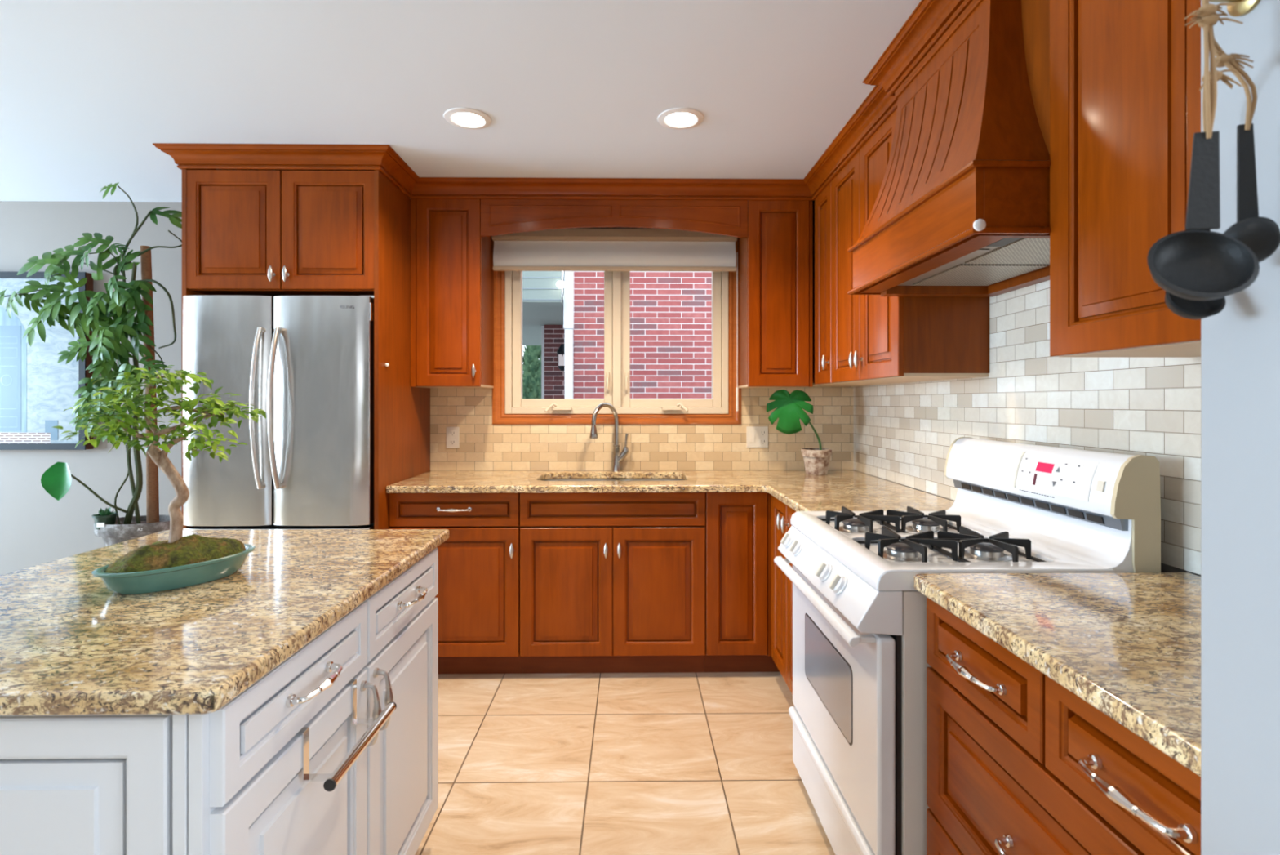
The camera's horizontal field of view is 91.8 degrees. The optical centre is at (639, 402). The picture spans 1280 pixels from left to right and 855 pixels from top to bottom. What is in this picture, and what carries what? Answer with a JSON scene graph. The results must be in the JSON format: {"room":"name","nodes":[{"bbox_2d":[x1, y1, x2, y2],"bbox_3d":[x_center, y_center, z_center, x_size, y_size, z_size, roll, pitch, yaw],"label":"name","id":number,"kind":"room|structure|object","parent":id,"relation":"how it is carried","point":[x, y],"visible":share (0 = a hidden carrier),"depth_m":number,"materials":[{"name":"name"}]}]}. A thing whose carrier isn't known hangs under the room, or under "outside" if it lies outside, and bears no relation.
{"room":"kitchen","nodes":[
{"label":"kitchen","id":0,"kind":"room"},
{"bbox_2d":[0,200,853,574],"bbox_3d":[-3.000,0.086,3.528,8.700,2.420,0.120,0,0,-1],"label":"wall","id":1,"kind":"structure","parent":0,"point":[37,528],"depth_m":3.47,"materials":[{"name":"grey paint"}]},
{"bbox_2d":[0,271,93,449],"bbox_3d":[-3.542,-0.230,3.431,0.975,0.978,0.054,0,0,-1],"label":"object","id":2,"kind":"object","parent":1,"relation":"attached to","point":[36,390],"visible":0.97,"depth_m":3.42,"materials":[{"name":"glass"}]},
{"bbox_2d":[410,198,493,387],"bbox_3d":[-0.997,-0.568,3.314,0.357,0.972,0.365,0,0,-1],"label":"upper cabinet","id":3,"kind":"object","parent":1,"relation":"attached to","point":[452,272],"visible":0.99,"depth_m":3.17,"materials":[{"name":"brown wood"}]},
{"bbox_2d":[446,426,459,448],"bbox_3d":[-1.052,0.196,3.482,0.073,0.120,0.009,0,0,-1],"label":"wall outlet","id":4,"kind":"object","parent":1,"relation":"attached to","point":[452,433],"visible":1,"depth_m":3.48,"materials":[{"name":"white plastic"}]},
{"bbox_2d":[448,430,455,435],"bbox_3d":[-1.052,0.171,3.479,0.035,0.032,0.002,0,0,-1],"label":"receptacle","id":5,"kind":"object","parent":4,"relation":"attached to","point":[451,433],"depth_m":3.48,"materials":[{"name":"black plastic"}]},
{"bbox_2d":[448,439,455,444],"bbox_3d":[-1.052,0.221,3.479,0.035,0.032,0.002,0,0,-1],"label":"receptacle","id":6,"kind":"object","parent":4,"relation":"attached to","point":[451,442],"depth_m":3.48,"materials":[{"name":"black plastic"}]},
{"bbox_2d":[505,271,728,413],"bbox_3d":[-0.130,-0.401,3.515,1.258,0.927,0.168,0,0,-1],"label":"window","id":7,"kind":"structure","parent":1,"relation":"in","point":[646,342],"depth_m":3.54,"materials":[{"name":"beige plastic"}]},
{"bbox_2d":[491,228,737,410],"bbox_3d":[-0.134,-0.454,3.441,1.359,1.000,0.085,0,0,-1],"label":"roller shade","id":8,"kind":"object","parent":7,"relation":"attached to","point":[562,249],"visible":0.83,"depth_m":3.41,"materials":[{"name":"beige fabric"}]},
{"bbox_2d":[492,237,741,424],"bbox_3d":[-0.129,-0.406,3.509,1.403,1.056,0.040,0,0,-1],"label":"trim","id":9,"kind":"structure","parent":1,"relation":"attached to","point":[499,415],"depth_m":3.49,"materials":[{"name":"brown wood"}]},
{"bbox_2d":[430,386,853,470],"bbox_3d":[0.021,0.144,3.506,2.399,0.476,0.009,0,0,-1],"label":"backsplash","id":10,"kind":"structure","parent":1,"relation":"attached to","point":[484,445],"depth_m":3.50,"materials":[{"name":"tile"}]},
{"bbox_2d":[746,426,768,447],"bbox_3d":[0.664,0.194,3.506,0.123,0.120,0.010,0,0,-1],"label":"wall outlet","id":11,"kind":"object","parent":1,"relation":"attached to","point":[756,436],"visible":1,"depth_m":3.50,"materials":[{"name":"white plastic"}]},
{"bbox_2d":[749,431,755,442],"bbox_3d":[0.634,0.194,3.502,0.032,0.065,0.004,0,0,-1],"label":"rocker switch","id":12,"kind":"object","parent":11,"relation":"attached to","point":[752,433],"depth_m":3.50,"materials":[{"name":"white plastic"}]},
{"bbox_2d":[760,429,765,435],"bbox_3d":[0.695,0.169,3.504,0.034,0.032,0.002,0,0,-1],"label":"receptacle","id":13,"kind":"object","parent":11,"relation":"attached to","point":[762,432],"depth_m":3.50,"materials":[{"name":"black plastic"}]},
{"bbox_2d":[760,438,765,444],"bbox_3d":[0.695,0.219,3.504,0.034,0.032,0.002,0,0,-1],"label":"receptacle","id":14,"kind":"object","parent":11,"relation":"attached to","point":[762,441],"depth_m":3.50,"materials":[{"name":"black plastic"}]},
{"bbox_2d":[737,200,812,387],"bbox_3d":[0.721,-0.568,3.356,0.334,0.972,0.330,0,0,-1],"label":"upper cabinet","id":15,"kind":"object","parent":1,"relation":"attached to","point":[775,260],"visible":0.97,"depth_m":3.19,"materials":[{"name":"brown wood"}]},
{"bbox_2d":[0,0,920,203],"bbox_3d":[-2.949,-1.164,-0.077,8.700,0.080,7.330,0,0,-1],"label":"ceiling","id":16,"kind":"structure","parent":0,"point":[566,88],"depth_m":2.20,"materials":[{"name":"white paint"}]},
{"bbox_2d":[443,107,491,129],"bbox_3d":[-0.681,-1.120,2.454,0.184,0.008,0.184,0,0,-1],"label":"recessed light","id":17,"kind":"object","parent":16,"relation":"in","point":[462,117],"visible":1,"depth_m":2.44,"materials":[{"name":"white"}]},
{"bbox_2d":[657,107,704,129],"bbox_3d":[0.161,-1.120,2.454,0.184,0.008,0.184,0,0,-1],"label":"recessed light","id":18,"kind":"object","parent":16,"relation":"in","point":[677,118],"visible":1,"depth_m":2.44,"materials":[{"name":"white"}]},
{"bbox_2d":[152,0,972,200],"bbox_3d":[-0.596,-1.082,2.050,3.014,0.084,2.904,0,0,-1],"label":"crown molding","id":19,"kind":"structure","parent":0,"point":[929,21],"depth_m":2.75,"materials":[{"name":"brown wood"}]},
{"bbox_2d":[480,199,747,237],"bbox_3d":[-0.130,-0.953,3.186,1.370,0.202,0.024,0,0,-1],"label":"window valance","id":20,"kind":"object","parent":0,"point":[498,216],"visible":1,"depth_m":3.18,"materials":[{"name":"brown wood"}]},
{"bbox_2d":[415,671,835,854],"bbox_3d":[-2.949,1.336,-0.077,8.700,0.080,7.330,0,0,-1],"label":"floor","id":21,"kind":"structure","parent":0,"point":[686,762],"depth_m":2.19,"materials":[{"name":"tile"}]},
{"bbox_2d":[0,547,438,854],"bbox_3d":[-0.967,0.855,1.331,0.854,0.882,0.990,0,0,-1],"label":"kitchen island","id":22,"kind":"object","parent":21,"relation":"on","point":[228,780],"visible":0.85,"depth_m":0.96,"materials":[{"name":"white paint"}]},
{"bbox_2d":[0,528,448,715],"bbox_3d":[-0.997,0.398,1.343,0.855,0.032,1.065,0,0,-1],"label":"island countertop","id":23,"kind":"structure","parent":22,"relation":"on","point":[70,644],"depth_m":1.09,"materials":[{"name":"beige stone"}]},
{"bbox_2d":[53,364,266,594],"bbox_3d":[-1.016,0.151,1.331,0.351,0.461,0.263,0,0,-1],"label":"bonsai tree","id":24,"kind":"object","parent":23,"relation":"on","point":[180,561],"visible":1,"depth_m":1.31,"materials":[{"name":"green plant"}]},
{"bbox_2d":[297,678,396,791],"bbox_3d":[-0.553,0.604,1.161,0.092,0.084,0.268,0,0,-1],"label":"towel bar","id":25,"kind":"object","parent":22,"relation":"attached to","point":[331,780],"visible":0.96,"depth_m":1.10,"materials":[{"name":"silver metal"}]},
{"bbox_2d":[182,294,373,529],"bbox_3d":[-1.610,0.390,3.049,0.826,1.752,0.797,0,0,-1],"label":"refrigerator","id":26,"kind":"object","parent":21,"relation":"on","point":[307,362],"visible":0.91,"depth_m":2.73,"materials":[{"name":"silver metal"}]},
{"bbox_2d":[182,168,430,528],"bbox_3d":[-1.602,0.128,3.109,0.885,2.336,0.753,0,0,-1],"label":"cabinet","id":27,"kind":"object","parent":21,"relation":"on","point":[272,233],"visible":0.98,"depth_m":2.77,"materials":[{"name":"brown wood"}]},
{"bbox_2d":[389,493,522,673],"bbox_3d":[-0.870,0.857,3.172,0.606,0.879,0.648,0,0,-1],"label":"base cabinet","id":28,"kind":"object","parent":21,"relation":"on","point":[478,595],"visible":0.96,"depth_m":2.89,"materials":[{"name":"brown wood"}]},
{"bbox_2d":[386,470,954,511],"bbox_3d":[0.026,0.399,2.835,2.389,0.034,1.333,0,0,-1],"label":"countertop","id":29,"kind":"structure","parent":28,"relation":"on","point":[855,491],"depth_m":2.87,"materials":[{"name":"beige stone"}]},
{"bbox_2d":[589,402,628,471],"bbox_3d":[-0.181,0.190,3.397,0.258,0.383,0.085,0,0,-42],"label":"kitchen faucet","id":30,"kind":"object","parent":29,"relation":"on","point":[617,457],"visible":1,"depth_m":3.44,"materials":[{"name":"silver metal"}]},
{"bbox_2d":[542,478,683,480],"bbox_3d":[-0.141,0.506,3.216,0.774,0.179,0.379,0,0,-1],"label":"sink","id":31,"kind":"object","parent":29,"relation":"in","point":[552,479],"visible":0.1,"depth_m":3.39,"materials":[{"name":"silver metal"}]},
{"bbox_2d":[766,389,831,475],"bbox_3d":[0.849,0.156,3.312,0.348,0.452,0.160,0,0,-1],"label":"monstera","id":32,"kind":"object","parent":29,"relation":"on","point":[790,406],"visible":1,"depth_m":3.26,"materials":[{"name":"plant"}]},
{"bbox_2d":[800,448,831,475],"bbox_3d":[0.943,0.315,3.314,0.160,0.134,0.160,0,0,-1],"label":"pot","id":33,"kind":"object","parent":29,"relation":"on","point":[816,460],"depth_m":3.26,"materials":[{"name":"ceramic"}]},
{"bbox_2d":[520,492,705,673],"bbox_3d":[-0.131,0.857,3.185,0.872,0.879,0.643,0,0,-1],"label":"base cabinet","id":34,"kind":"object","parent":21,"relation":"on","point":[611,582],"visible":0.97,"depth_m":2.90,"materials":[{"name":"brown wood"}]},
{"bbox_2d":[704,492,779,671],"bbox_3d":[0.764,0.857,3.211,0.916,0.879,0.600,0,0,-1],"label":"base cabinet","id":35,"kind":"object","parent":21,"relation":"on","point":[738,525],"visible":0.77,"depth_m":2.91,"materials":[{"name":"brown wood"}]},
{"bbox_2d":[771,494,796,693],"bbox_3d":[0.907,0.857,2.557,0.650,0.879,0.754,0,0,-1],"label":"base cabinet","id":36,"kind":"object","parent":21,"relation":"on","point":[781,513],"visible":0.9,"depth_m":2.70,"materials":[{"name":"brown wood"}]},
{"bbox_2d":[773,436,1160,854],"bbox_3d":[0.825,0.708,1.788,0.709,1.177,0.766,0,0,-1],"label":"gas range","id":37,"kind":"object","parent":21,"relation":"on","point":[858,714],"visible":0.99,"depth_m":1.57,"materials":[{"name":"white metal"}]},
{"bbox_2d":[790,510,1114,590],"bbox_3d":[0.803,0.402,1.788,0.544,0.048,0.766,0,0,-1],"label":"cooktop","id":38,"kind":"object","parent":37,"relation":"in","point":[844,544],"depth_m":1.59,"materials":[{"name":"white metal"}]},
{"bbox_2d":[1095,480,1106,491],"bbox_3d":[1.084,0.196,1.458,0.010,0.024,0.020,0,0,-1],"label":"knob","id":39,"kind":"object","parent":37,"relation":"attached to","point":[1100,485],"depth_m":1.46,"materials":[{"name":"beige plastic"}]},
{"bbox_2d":[926,596,1200,854],"bbox_3d":[0.926,0.857,1.008,0.655,0.879,0.777,0,0,-1],"label":"base cabinet","id":40,"kind":"object","parent":21,"relation":"on","point":[1018,762],"visible":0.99,"depth_m":1.02,"materials":[{"name":"brown wood"}]},
{"bbox_2d":[914,572,1200,776],"bbox_3d":[0.930,0.399,1.009,0.632,0.034,0.779,0,0,-1],"label":"countertop","id":41,"kind":"structure","parent":40,"relation":"on","point":[1127,645],"depth_m":1.03,"materials":[{"name":"beige stone"}]},
{"bbox_3d":[-2.342,1.016,2.917,0.270,0.560,0.269,0,0,-1],"label":"plant stand","id":42,"kind":"object","parent":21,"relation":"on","visible":0},
{"bbox_2d":[0,182,182,546],"bbox_3d":[-2.582,-0.150,2.893,1.043,1.770,0.314,0,0,2],"label":"plant","id":43,"kind":"object","parent":42,"relation":"on","point":[56,480],"visible":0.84,"depth_m":2.83,"materials":[{"name":"green plant"}]},
{"bbox_2d":[92,506,118,529],"bbox_3d":[-2.446,0.526,2.836,0.092,0.095,0.092,0,0,-1],"label":"potted succulent","id":44,"kind":"object","parent":43,"relation":"on","point":[104,517],"visible":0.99,"depth_m":2.81,"materials":[{"name":"green plant"}]},
{"bbox_2d":[854,470,1200,576],"bbox_3d":[1.336,0.086,-0.076,0.130,2.420,7.210,0,0,-1],"label":"wall","id":45,"kind":"structure","parent":0,"point":[1164,567],"depth_m":1.47,"materials":[{"name":"beige tile"}]},
{"bbox_2d":[812,182,895,386],"bbox_3d":[1.042,-0.573,3.222,0.365,0.962,0.604,0,0,-1],"label":"upper cabinet","id":46,"kind":"object","parent":45,"relation":"attached to","point":[821,206],"visible":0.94,"depth_m":3.05,"materials":[{"name":"brown wood"}]},
{"bbox_2d":[831,108,989,382],"bbox_3d":[1.052,-0.573,2.551,0.365,0.962,0.736,0,0,-1],"label":"upper cabinet","id":47,"kind":"object","parent":45,"relation":"attached to","point":[875,338],"visible":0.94,"depth_m":2.34,"materials":[{"name":"brown wood"}]},
{"bbox_2d":[847,0,1050,296],"bbox_3d":[0.985,-0.709,1.783,0.500,0.680,0.818,0,0,-1],"label":"range hood","id":48,"kind":"object","parent":45,"relation":"attached to","point":[961,207],"visible":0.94,"depth_m":1.57,"materials":[{"name":"brown wood"}]},
{"bbox_2d":[986,238,1020,246],"bbox_3d":[0.886,-0.394,1.511,0.040,0.007,0.080,0,0,-1],"label":"switch","id":49,"kind":"object","parent":48,"relation":"attached to","point":[1005,242],"depth_m":1.51,"materials":[{"name":"plastic"}]},
{"bbox_2d":[853,280,1200,574],"bbox_3d":[1.236,-0.006,2.070,0.009,0.776,2.897,0,0,-1],"label":"backsplash","id":50,"kind":"structure","parent":45,"relation":"attached to","point":[904,433],"depth_m":1.90,"materials":[{"name":"tile"}]},
{"bbox_2d":[1049,0,1200,357],"bbox_3d":[1.071,-0.578,1.193,0.365,0.952,0.411,0,0,-1],"label":"upper cabinet","id":51,"kind":"object","parent":45,"relation":"attached to","point":[1125,75],"visible":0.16,"depth_m":1.20,"materials":[{"name":"brown wood"}]},
{"bbox_2d":[1146,130,1259,300],"bbox_3d":[0.457,-0.152,0.508,0.069,0.139,0.048,0,0,-1],"label":"ladle","id":52,"kind":"object","parent":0,"point":[1194,264],"visible":1,"depth_m":0.51,"materials":[{"name":"black plastic"}]},
{"bbox_2d":[1146,230,1259,300],"bbox_3d":[0.457,-0.114,0.508,0.069,0.063,0.048,0,0,-1],"label":"bowl","id":53,"kind":"object","parent":52,"relation":"on","point":[1190,264],"depth_m":0.51,"materials":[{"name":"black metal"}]},
{"bbox_2d":[1184,0,1257,138],"bbox_3d":[0.494,-0.287,0.529,0.094,0.145,0.039,0,0,-36],"label":"utensil rack","id":54,"kind":"object","parent":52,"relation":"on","point":[1207,17],"visible":0.99,"depth_m":0.53,"materials":[{"name":"brown wicker"}]},
{"bbox_2d":[1164,229,1225,319],"bbox_3d":[0.509,-0.160,0.572,0.045,0.168,0.030,0,0,-1],"label":"ladle","id":55,"kind":"object","parent":54,"relation":"hanging from","point":[1184,308],"visible":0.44,"depth_m":0.57,"materials":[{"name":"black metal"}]},
{"bbox_2d":[1164,291,1225,319],"bbox_3d":[0.509,-0.097,0.572,0.045,0.041,0.030,0,0,-1],"label":"bowl","id":56,"kind":"object","parent":55,"relation":"on","point":[1184,308],"depth_m":0.57,"materials":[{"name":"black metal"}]},
{"bbox_2d":[1223,123,1279,262],"bbox_3d":[0.523,-0.179,0.531,0.042,0.121,0.029,0,0,-1],"label":"ladle","id":57,"kind":"object","parent":54,"relation":"hanging from","point":[1260,234],"visible":0.7,"depth_m":0.53,"materials":[{"name":"black plastic"}]},
{"bbox_2d":[1223,216,1279,262],"bbox_3d":[0.523,-0.138,0.531,0.042,0.038,0.029,0,0,-1],"label":"bowl","id":58,"kind":"object","parent":57,"relation":"on","point":[1260,234],"depth_m":0.52,"materials":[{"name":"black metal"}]},
{"bbox_2d":[1200,0,1279,854],"bbox_3d":[0.907,0.086,0.535,0.710,2.420,0.164,0,0,-1],"label":"wall","id":59,"kind":"structure","parent":0,"point":[1240,344],"depth_m":0.57,"materials":[{"name":"grey paint"}]},
{"bbox_2d":[1208,0,1260,17],"bbox_3d":[0.523,-0.369,0.546,0.083,0.032,0.030,0,0,-32],"label":"wall hook","id":60,"kind":"object","parent":59,"relation":"attached to","point":[1242,7],"visible":0.99,"depth_m":0.56,"materials":[{"name":"gold metal"}]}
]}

